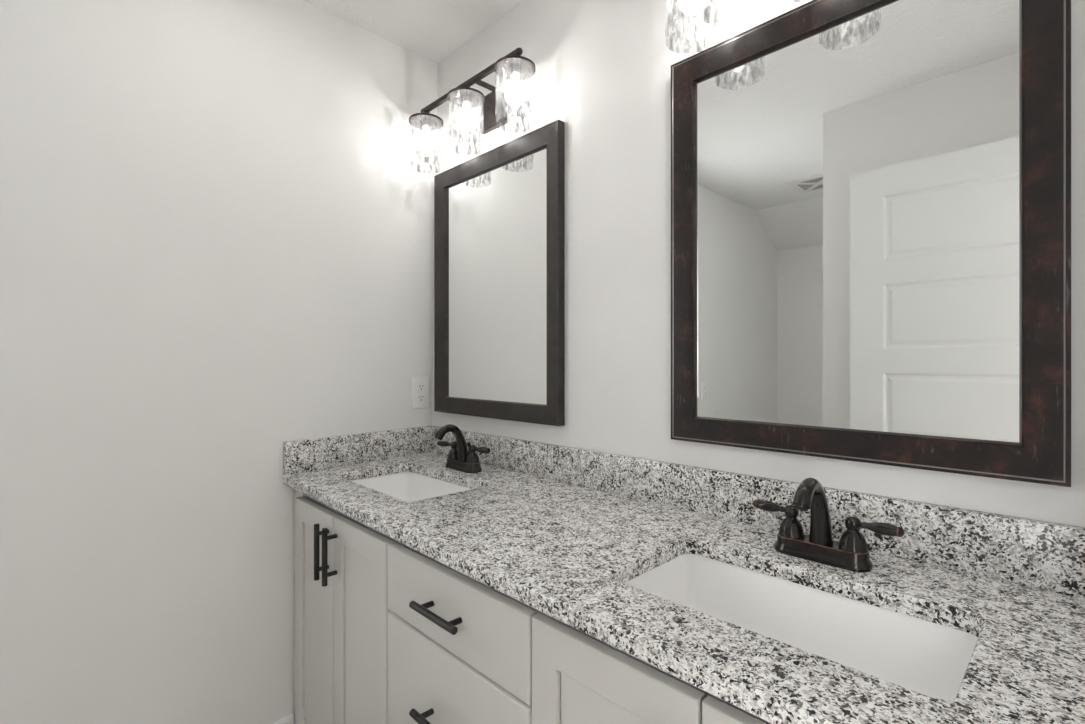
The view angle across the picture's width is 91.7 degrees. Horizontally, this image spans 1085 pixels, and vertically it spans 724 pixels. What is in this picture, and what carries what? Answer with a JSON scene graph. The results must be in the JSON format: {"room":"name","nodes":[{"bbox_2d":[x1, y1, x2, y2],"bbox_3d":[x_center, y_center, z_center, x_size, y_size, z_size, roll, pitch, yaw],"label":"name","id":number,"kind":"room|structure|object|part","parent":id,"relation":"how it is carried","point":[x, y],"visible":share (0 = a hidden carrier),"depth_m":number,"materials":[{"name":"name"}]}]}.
{"room":"bathroom","nodes":[
{"label":"bathroom","id":0,"kind":"room"},
{"bbox_2d":[0,0,437,723],"bbox_3d":[-1.629,0.048,0.951,3.270,2.405,0.166,0,0,-44],"label":"wall","id":1,"kind":"structure","parent":0,"point":[217,216],"depth_m":1.46,"materials":[{"name":"paint"}]},
{"bbox_2d":[271,713,293,723],"bbox_3d":[-1.758,1.179,0.701,2.734,0.142,0.016,0,0,-44],"label":"baseboard","id":2,"kind":"structure","parent":1,"relation":"attached to","point":[289,719],"depth_m":1.64,"materials":[{"name":"white paint"}]},
{"bbox_2d":[412,376,428,408],"bbox_3d":[-0.466,0.117,2.020,0.074,0.122,0.008,0,0,-44],"label":"wall outlet","id":3,"kind":"object","parent":1,"relation":"attached to","point":[420,385],"visible":1,"depth_m":2.02,"materials":[{"name":"white plastic"}]},
{"bbox_2d":[417,383,424,390],"bbox_3d":[-0.465,0.097,2.018,0.035,0.029,0.004,0,0,-44],"label":"socket","id":4,"kind":"object","parent":3,"relation":"attached to","point":[420,386],"depth_m":2.02,"materials":[{"name":"white plastic"}]},
{"bbox_2d":[417,394,424,401],"bbox_3d":[-0.465,0.138,2.018,0.035,0.029,0.004,0,0,-44],"label":"socket","id":5,"kind":"object","parent":3,"relation":"attached to","point":[420,397],"depth_m":2.02,"materials":[{"name":"white plastic"}]},
{"bbox_2d":[302,0,524,62],"bbox_3d":[-0.920,-1.195,0.242,3.490,0.080,2.170,0,0,-44],"label":"ceiling","id":6,"kind":"structure","parent":0,"point":[433,30],"depth_m":1.77,"materials":[{"name":"white paint"}]},
{"bbox_2d":[432,0,1084,526],"bbox_3d":[0.284,0.048,1.421,0.120,2.405,2.170,0,0,-44],"label":"wall","id":7,"kind":"structure","parent":0,"point":[603,67],"depth_m":1.40,"materials":[{"name":"paint"}]},
{"bbox_2d":[409,47,535,133],"bbox_3d":[-0.225,-0.799,1.724,0.182,0.221,0.596,0,0,-44],"label":"vanity light","id":8,"kind":"object","parent":7,"relation":"attached to","point":[513,66],"visible":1,"depth_m":1.72,"materials":[{"name":"brown metal"}]},
{"bbox_2d":[421,119,431,128],"bbox_3d":[-0.413,-0.844,1.873,0.037,0.022,0.037,0,0,-44],"label":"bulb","id":9,"kind":"object","parent":8,"relation":"attached to","point":[425,123],"depth_m":1.86,"materials":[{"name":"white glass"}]},
{"bbox_2d":[460,95,471,105],"bbox_3d":[-0.247,-0.844,1.703,0.037,0.022,0.037,0,0,-44],"label":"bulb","id":10,"kind":"object","parent":8,"relation":"attached to","point":[466,100],"depth_m":1.69,"materials":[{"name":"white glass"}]},
{"bbox_3d":[-0.171,-0.890,1.707,0.106,0.014,0.010,0,0,-44],"label":"arm","id":11,"kind":"part","parent":8,"relation":"part of","materials":[{"name":"brown metal"}]},
{"bbox_2d":[509,65,520,77],"bbox_3d":[-0.080,-0.844,1.532,0.037,0.022,0.037,0,0,-44],"label":"bulb","id":12,"kind":"object","parent":8,"relation":"attached to","point":[514,70],"depth_m":1.52,"materials":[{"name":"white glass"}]},
{"bbox_2d":[434,119,564,425],"bbox_3d":[-0.173,-0.260,1.779,0.028,0.896,0.653,0,0,-44],"label":"framed mirror","id":13,"kind":"object","parent":7,"relation":"attached to","point":[499,213],"visible":1,"depth_m":1.74,"materials":[{"name":"brown metal"}]},
{"bbox_2d":[447,147,546,404],"bbox_3d":[-0.168,-0.260,1.784,0.005,0.796,0.553,0,0,-44],"label":"mirror glass","id":14,"kind":"object","parent":13,"relation":"attached to","point":[497,207],"depth_m":1.75,"materials":[{"name":"silver mirror"}]},
{"bbox_2d":[430,426,1084,597],"bbox_3d":[0.240,0.299,1.365,0.020,0.101,1.908,0,0,-44],"label":"backsplash","id":15,"kind":"structure","parent":7,"relation":"attached to","point":[1050,556],"depth_m":1.00,"materials":[{"name":"stone"}]},
{"bbox_2d":[671,0,1070,486],"bbox_3d":[0.556,-0.264,1.035,0.028,0.900,0.680,0,0,-44],"label":"framed mirror","id":16,"kind":"object","parent":7,"relation":"attached to","point":[871,199],"visible":1,"depth_m":0.97,"materials":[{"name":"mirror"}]},
{"bbox_3d":[-0.920,1.280,0.242,3.490,0.060,2.170,0,0,-44],"label":"floor","id":17,"kind":"structure","parent":0,"visible":0},
{"bbox_2d":[294,489,397,723],"bbox_3d":[-0.394,0.814,1.602,0.587,0.870,0.632,0,0,-44],"label":"vanity cabinet","id":18,"kind":"object","parent":17,"relation":"on","point":[341,610],"visible":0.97,"depth_m":1.38,"materials":[{"name":"grey paint"}]},
{"bbox_3d":[-0.651,0.767,1.513,0.019,0.710,0.276,0,0,-44],"label":"door","id":19,"kind":"part","parent":18,"relation":"part of","materials":[{"name":"grey paint"}]},
{"bbox_3d":[-0.594,0.506,1.414,0.039,0.148,0.014,0,0,-44],"label":"handle","id":20,"kind":"part","parent":18,"relation":"part of","materials":[{"name":"black metal"}]},
{"bbox_3d":[-0.557,0.506,1.376,0.039,0.148,0.014,0,0,-44],"label":"handle","id":21,"kind":"part","parent":18,"relation":"part of","materials":[{"name":"black metal"}]},
{"bbox_3d":[-0.451,0.767,1.309,0.019,0.710,0.286,0,0,-44],"label":"door","id":22,"kind":"part","parent":18,"relation":"part of","materials":[{"name":"grey paint"}]},
{"bbox_2d":[388,542,543,723],"bbox_3d":[-0.005,0.814,1.205,0.587,0.870,0.478,0,0,-44],"label":"vanity cabinet","id":23,"kind":"object","parent":17,"relation":"on","point":[460,647],"visible":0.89,"depth_m":1.01,"materials":[{"name":"grey paint"}]},
{"bbox_3d":[-0.201,0.703,1.014,0.039,0.014,0.148,0,0,-44],"label":"handle","id":24,"kind":"part","parent":23,"relation":"part of","materials":[{"name":"black metal"}]},
{"bbox_3d":[-0.201,0.486,1.014,0.039,0.014,0.148,0,0,-44],"label":"handle","id":25,"kind":"part","parent":23,"relation":"part of","materials":[{"name":"black metal"}]},
{"bbox_3d":[-0.181,0.704,1.033,0.019,0.272,0.474,0,0,-44],"label":"drawer","id":26,"kind":"part","parent":23,"relation":"part of","materials":[{"name":"grey paint"}]},
{"bbox_2d":[532,612,770,723],"bbox_3d":[0.432,0.814,0.758,0.587,0.870,0.770,0,0,-44],"label":"vanity cabinet","id":27,"kind":"object","parent":17,"relation":"on","point":[578,678],"visible":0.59,"depth_m":0.76,"materials":[{"name":"grey paint"}]},
{"bbox_2d":[283,452,1084,723],"bbox_3d":[0.033,0.364,1.176,0.582,0.028,1.928,0,0,-44],"label":"countertop","id":28,"kind":"structure","parent":27,"relation":"on","point":[567,552],"depth_m":0.80,"materials":[{"name":"stone"}]},
{"bbox_2d":[283,425,432,474],"bbox_3d":[-0.614,0.299,1.846,0.020,0.101,0.571,0,0,41],"label":"side splash","id":29,"kind":"object","parent":28,"relation":"on","point":[299,456],"visible":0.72,"depth_m":1.79,"materials":[{"name":"stone"}]},
{"bbox_2d":[335,472,470,541],"bbox_3d":[-0.398,0.457,1.571,0.324,0.156,0.515,0,0,-44],"label":"undermount sink","id":30,"kind":"object","parent":28,"relation":"in","point":[405,486],"visible":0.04,"depth_m":1.76,"materials":[{"name":"white ceramic"}]},
{"bbox_2d":[434,424,490,472],"bbox_3d":[-0.286,0.274,1.692,0.137,0.151,0.246,0,0,-44],"label":"faucet","id":31,"kind":"object","parent":28,"relation":"on","point":[461,458],"visible":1,"depth_m":1.69,"materials":[{"name":"brown metal"}]},
{"bbox_3d":[-0.328,0.277,1.778,0.068,0.020,0.020,0,0,32],"label":"lever","id":32,"kind":"part","parent":31,"relation":"part of","materials":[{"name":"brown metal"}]},
{"bbox_3d":[-0.290,0.265,1.690,0.128,0.132,0.041,0,0,-44],"label":"spout","id":33,"kind":"part","parent":31,"relation":"part of","materials":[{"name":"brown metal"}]},
{"bbox_3d":[-0.294,0.293,1.757,0.044,0.056,0.044,0,0,-44],"label":"handle","id":34,"kind":"part","parent":31,"relation":"part of","materials":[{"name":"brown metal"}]},
{"bbox_3d":[-0.259,0.335,1.720,0.057,0.029,0.159,0,0,-44],"label":"plate","id":35,"kind":"part","parent":31,"relation":"part of","materials":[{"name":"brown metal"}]},
{"bbox_3d":[-0.223,0.293,1.684,0.044,0.056,0.044,0,0,-44],"label":"handle","id":36,"kind":"part","parent":31,"relation":"part of","materials":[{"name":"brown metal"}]},
{"bbox_3d":[-0.191,0.277,1.660,0.068,0.020,0.020,0,0,38],"label":"lever","id":37,"kind":"part","parent":31,"relation":"part of","materials":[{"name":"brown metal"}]},
{"bbox_2d":[610,554,977,723],"bbox_3d":[0.354,0.457,0.794,0.324,0.156,0.515,0,0,-44],"label":"undermount sink","id":38,"kind":"object","parent":28,"relation":"in","point":[927,658],"visible":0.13,"depth_m":0.86,"materials":[{"name":"white ceramic"}]},
{"bbox_2d":[753,478,904,572],"bbox_3d":[0.469,0.274,0.913,0.137,0.151,0.249,0,0,-44],"label":"faucet","id":39,"kind":"object","parent":28,"relation":"on","point":[851,553],"visible":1,"depth_m":0.91,"materials":[{"name":"brown metal"}]},
{"bbox_3d":[0.436,0.277,1.007,0.020,0.020,0.068,0,0,-40],"label":"lever","id":40,"kind":"part","parent":39,"relation":"part of","materials":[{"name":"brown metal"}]},
{"bbox_3d":[0.461,0.293,0.977,0.044,0.056,0.044,0,0,-44],"label":"handle","id":41,"kind":"part","parent":39,"relation":"part of","materials":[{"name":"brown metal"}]},
{"bbox_3d":[0.466,0.265,0.910,0.128,0.132,0.041,0,0,-44],"label":"spout","id":42,"kind":"part","parent":39,"relation":"part of","materials":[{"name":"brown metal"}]},
{"bbox_3d":[0.497,0.335,0.940,0.057,0.029,0.159,0,0,-44],"label":"plate","id":43,"kind":"part","parent":39,"relation":"part of","materials":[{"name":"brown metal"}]},
{"bbox_3d":[0.533,0.293,0.904,0.044,0.056,0.044,0,0,-44],"label":"handle","id":44,"kind":"part","parent":39,"relation":"part of","materials":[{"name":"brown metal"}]},
{"bbox_3d":[0.561,0.277,0.876,0.068,0.020,0.020,0,0,44],"label":"lever","id":45,"kind":"part","parent":39,"relation":"part of","materials":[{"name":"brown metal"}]},
{"bbox_3d":[0.303,0.767,0.539,0.019,0.710,0.297,0,0,-44],"label":"door","id":46,"kind":"part","parent":27,"relation":"part of","materials":[{"name":"grey paint"}]}
]}

